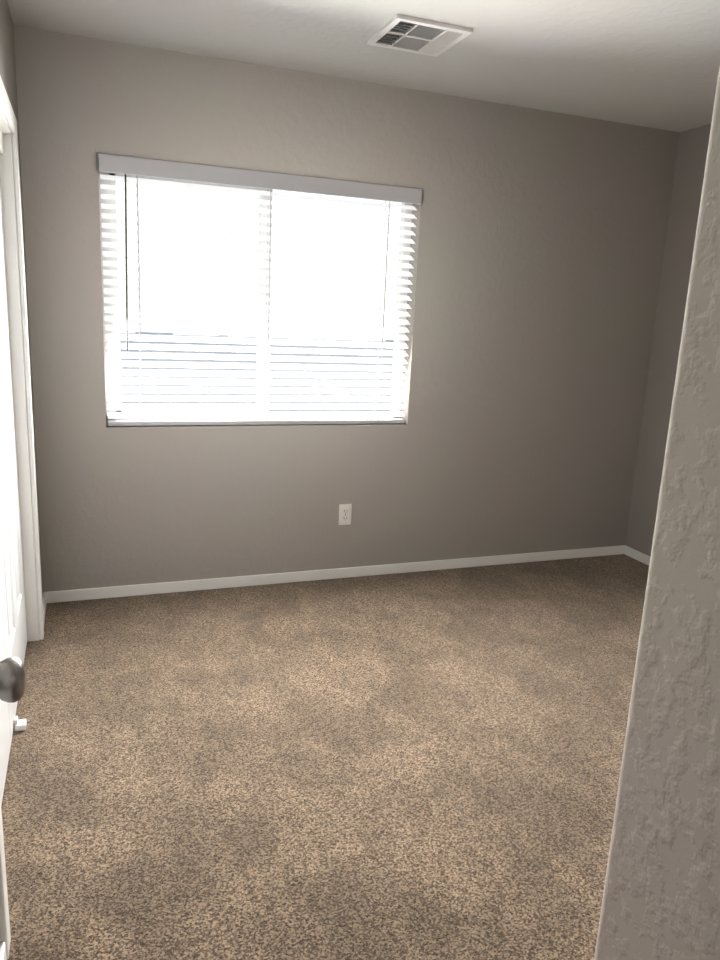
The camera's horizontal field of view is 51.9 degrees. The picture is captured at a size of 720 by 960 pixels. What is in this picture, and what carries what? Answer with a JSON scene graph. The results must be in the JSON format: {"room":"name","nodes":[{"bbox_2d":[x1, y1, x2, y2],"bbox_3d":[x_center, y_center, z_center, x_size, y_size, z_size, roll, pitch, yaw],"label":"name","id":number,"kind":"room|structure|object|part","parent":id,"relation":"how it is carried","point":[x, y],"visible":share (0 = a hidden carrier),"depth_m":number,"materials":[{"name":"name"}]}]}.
{"room":"empty bedroom","nodes":[
{"label":"empty bedroom","id":0,"kind":"room"},
{"bbox_2d":[0,0,42,599],"bbox_3d":[-0.638,-0.046,0.895,0.150,2.440,5.000,-2,14,-20],"label":"wall","id":1,"kind":"structure","parent":0,"point":[7,64],"depth_m":2.80,"materials":[{"name":"beige paint"}]},
{"bbox_2d":[0,585,10,804],"bbox_3d":[-0.944,-0.012,1.773,0.030,1.930,0.784,-2,14,-20],"label":"closet door","id":2,"kind":"structure","parent":1,"relation":"in","point":[5,741],"depth_m":2.19,"materials":[{"name":"white wood"}]},
{"bbox_2d":[0,182,26,741],"bbox_3d":[-1.215,-0.190,2.493,0.030,1.930,0.784,-2,14,-20],"label":"closet door","id":3,"kind":"structure","parent":1,"relation":"in","point":[13,599],"depth_m":2.61,"materials":[{"name":"white wood"}]},
{"bbox_2d":[0,657,25,702],"bbox_3d":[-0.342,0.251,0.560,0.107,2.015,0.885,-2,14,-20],"label":"door knob","id":4,"kind":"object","parent":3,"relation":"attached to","point":[12,679],"depth_m":0.92,"materials":[{"name":"grey metal"}]},
{"bbox_2d":[0,76,43,959],"bbox_3d":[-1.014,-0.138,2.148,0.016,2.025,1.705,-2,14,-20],"label":"trim","id":5,"kind":"structure","parent":1,"relation":"attached to","point":[10,117],"depth_m":2.76,"materials":[{"name":"white wood"}]},
{"bbox_2d":[0,593,46,959],"bbox_3d":[-0.896,0.929,1.931,0.013,0.056,3.347,-2,14,-20],"label":"baseboard","id":6,"kind":"structure","parent":1,"relation":"attached to","point":[3,943],"depth_m":1.58,"materials":[{"name":"white wood"}]},
{"bbox_2d":[1,554,648,959],"bbox_3d":[0.933,1.124,1.803,3.641,0.100,5.250,-2,14,-20],"label":"floor","id":7,"kind":"structure","parent":0,"point":[409,766],"depth_m":2.32,"materials":[{"name":"beige carpet"}]},
{"bbox_2d":[14,716,26,731],"bbox_3d":[-1.128,0.805,2.456,0.035,0.040,0.040,-2,14,-20],"label":"floor guide","id":8,"kind":"object","parent":7,"relation":"on","point":[20,724],"visible":0.98,"depth_m":2.44,"materials":[{"name":"white plastic"}]},
{"bbox_2d":[13,25,679,592],"bbox_3d":[0.114,-0.687,3.844,3.641,2.440,0.150,-2,14,-20],"label":"wall","id":9,"kind":"structure","parent":0,"point":[539,239],"depth_m":3.76,"materials":[{"name":"beige paint"}]},
{"bbox_2d":[98,172,412,425],"bbox_3d":[-0.456,-0.851,3.593,1.507,1.168,0.133,-2,14,-20],"label":"window blinds","id":10,"kind":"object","parent":9,"relation":"in","point":[113,202],"depth_m":3.57,"materials":[{"name":"white plastic"}]},
{"bbox_2d":[125,174,127,349],"bbox_3d":[-1.031,-0.956,3.266,0.018,0.756,0.020,-2,14,-20],"label":"wand","id":11,"kind":"object","parent":10,"relation":"hanging from","point":[126,262],"visible":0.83,"depth_m":3.25,"materials":[{"name":"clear plastic"}]},
{"bbox_2d":[136,175,142,422],"bbox_3d":[-0.993,-0.802,3.335,0.004,1.098,0.002,-2,14,-20],"label":"cord","id":12,"kind":"object","parent":10,"relation":"hanging from","point":[136,175],"depth_m":3.33,"materials":[{"name":"white fabric"}]},
{"bbox_3d":[-0.443,-0.845,3.558,1.491,1.160,0.058,-2,14,-20],"label":"window blinds rails","id":13,"kind":"part","parent":10,"relation":"part of","materials":[{"name":"white plastic"}]},
{"bbox_2d":[100,174,416,418],"bbox_3d":[-0.445,-0.829,3.564,1.491,1.064,0.046,-2,14,-20],"label":"window blinds slats","id":14,"kind":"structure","parent":10,"relation":"hanging from","point":[171,390],"depth_m":3.54,"materials":[{"name":"white plastic"}]},
{"bbox_2d":[264,189,271,421],"bbox_3d":[-0.436,-0.823,3.540,0.004,1.098,0.002,-2,14,-20],"label":"cord","id":15,"kind":"object","parent":10,"relation":"hanging from","point":[266,296],"depth_m":3.54,"materials":[{"name":"white fabric"}]},
{"bbox_2d":[374,201,385,418],"bbox_3d":[0.104,-0.855,3.792,0.004,1.098,0.002,-2,14,-20],"label":"cord","id":16,"kind":"object","parent":10,"relation":"hanging from","point":[385,201],"depth_m":3.76,"materials":[{"name":"white fabric"}]},
{"bbox_2d":[378,201,389,420],"bbox_3d":[0.121,-0.844,3.745,0.004,1.098,0.002,-2,14,-20],"label":"cord","id":17,"kind":"object","parent":10,"relation":"hanging from","point":[389,201],"depth_m":3.74,"materials":[{"name":"white fabric"}]},
{"bbox_2d":[97,153,422,204],"bbox_3d":[-0.407,-1.374,3.405,1.515,0.070,0.044,-2,14,-20],"label":"valance","id":18,"kind":"object","parent":9,"relation":"attached to","point":[190,172],"visible":1,"depth_m":3.35,"materials":[{"name":"white"}]},
{"bbox_2d":[44,545,625,602],"bbox_3d":[0.088,0.492,4.036,3.341,0.056,0.013,-2,14,-20],"label":"baseboard","id":19,"kind":"structure","parent":9,"relation":"attached to","point":[160,588],"depth_m":3.91,"materials":[{"name":"white wood"}]},
{"bbox_2d":[338,504,351,524],"bbox_3d":[-0.078,0.183,3.900,0.070,0.114,0.010,-2,14,-20],"label":"electrical outlet plate","id":20,"kind":"object","parent":9,"relation":"attached to","point":[345,511],"visible":1,"depth_m":3.90,"materials":[{"name":"white plastic"}]},
{"bbox_2d":[7,0,719,131],"bbox_3d":[1.048,-1.349,1.236,3.641,0.100,5.250,-2,14,-20],"label":"ceiling","id":21,"kind":"structure","parent":0,"point":[651,63],"depth_m":2.92,"materials":[{"name":"paint"}]},
{"bbox_2d":[367,14,472,56],"bbox_3d":[0.223,-1.697,2.835,0.305,0.019,0.305,-2,14,-20],"label":"ceiling vent","id":22,"kind":"object","parent":21,"relation":"in","point":[415,35],"visible":0.98,"depth_m":2.81,"materials":[{"name":"white metal"}]},
{"bbox_2d":[594,65,719,959],"bbox_3d":[1.718,0.006,1.149,2.541,2.440,0.680,-2,14,-20],"label":"wall","id":23,"kind":"structure","parent":0,"point":[661,897],"depth_m":0.99,"materials":[{"name":"beige paint"}]},
{"bbox_2d":[625,124,710,556],"bbox_3d":[2.276,-0.405,3.056,0.150,2.440,2.900,-2,14,-20],"label":"wall","id":24,"kind":"structure","parent":0,"point":[691,157],"depth_m":4.22,"materials":[{"name":"beige paint"}]},
{"bbox_2d":[624,546,649,565],"bbox_3d":[2.121,0.743,3.357,0.013,0.056,2.737,-2,14,-20],"label":"baseboard","id":25,"kind":"structure","parent":24,"relation":"attached to","point":[637,555],"depth_m":4.49,"materials":[{"name":"white wood"}]},
{"label":"outside","id":26,"kind":"structure","parent":0,"visible":0},
{"bbox_3d":[-7.540,-3.641,22.414,30.000,0.200,39.400,-2,14,-20],"label":"ground","id":27,"kind":"structure","parent":26,"visible":0},
{"bbox_2d":[116,181,244,335],"bbox_3d":[-8.016,-4.575,15.642,9.300,4.600,9.800,-2,14,-20],"label":"house","id":28,"kind":"structure","parent":27,"relation":"on","point":[165,216],"depth_m":12.64,"materials":[{"name":"white"}]},
{"bbox_2d":[120,332,393,411],"bbox_3d":[-2.451,-1.109,8.833,26.000,1.400,0.300,-2,14,-20],"label":"wall","id":29,"kind":"structure","parent":27,"relation":"on","point":[227,361],"depth_m":9.11,"materials":[{"name":"grey"}]}
]}

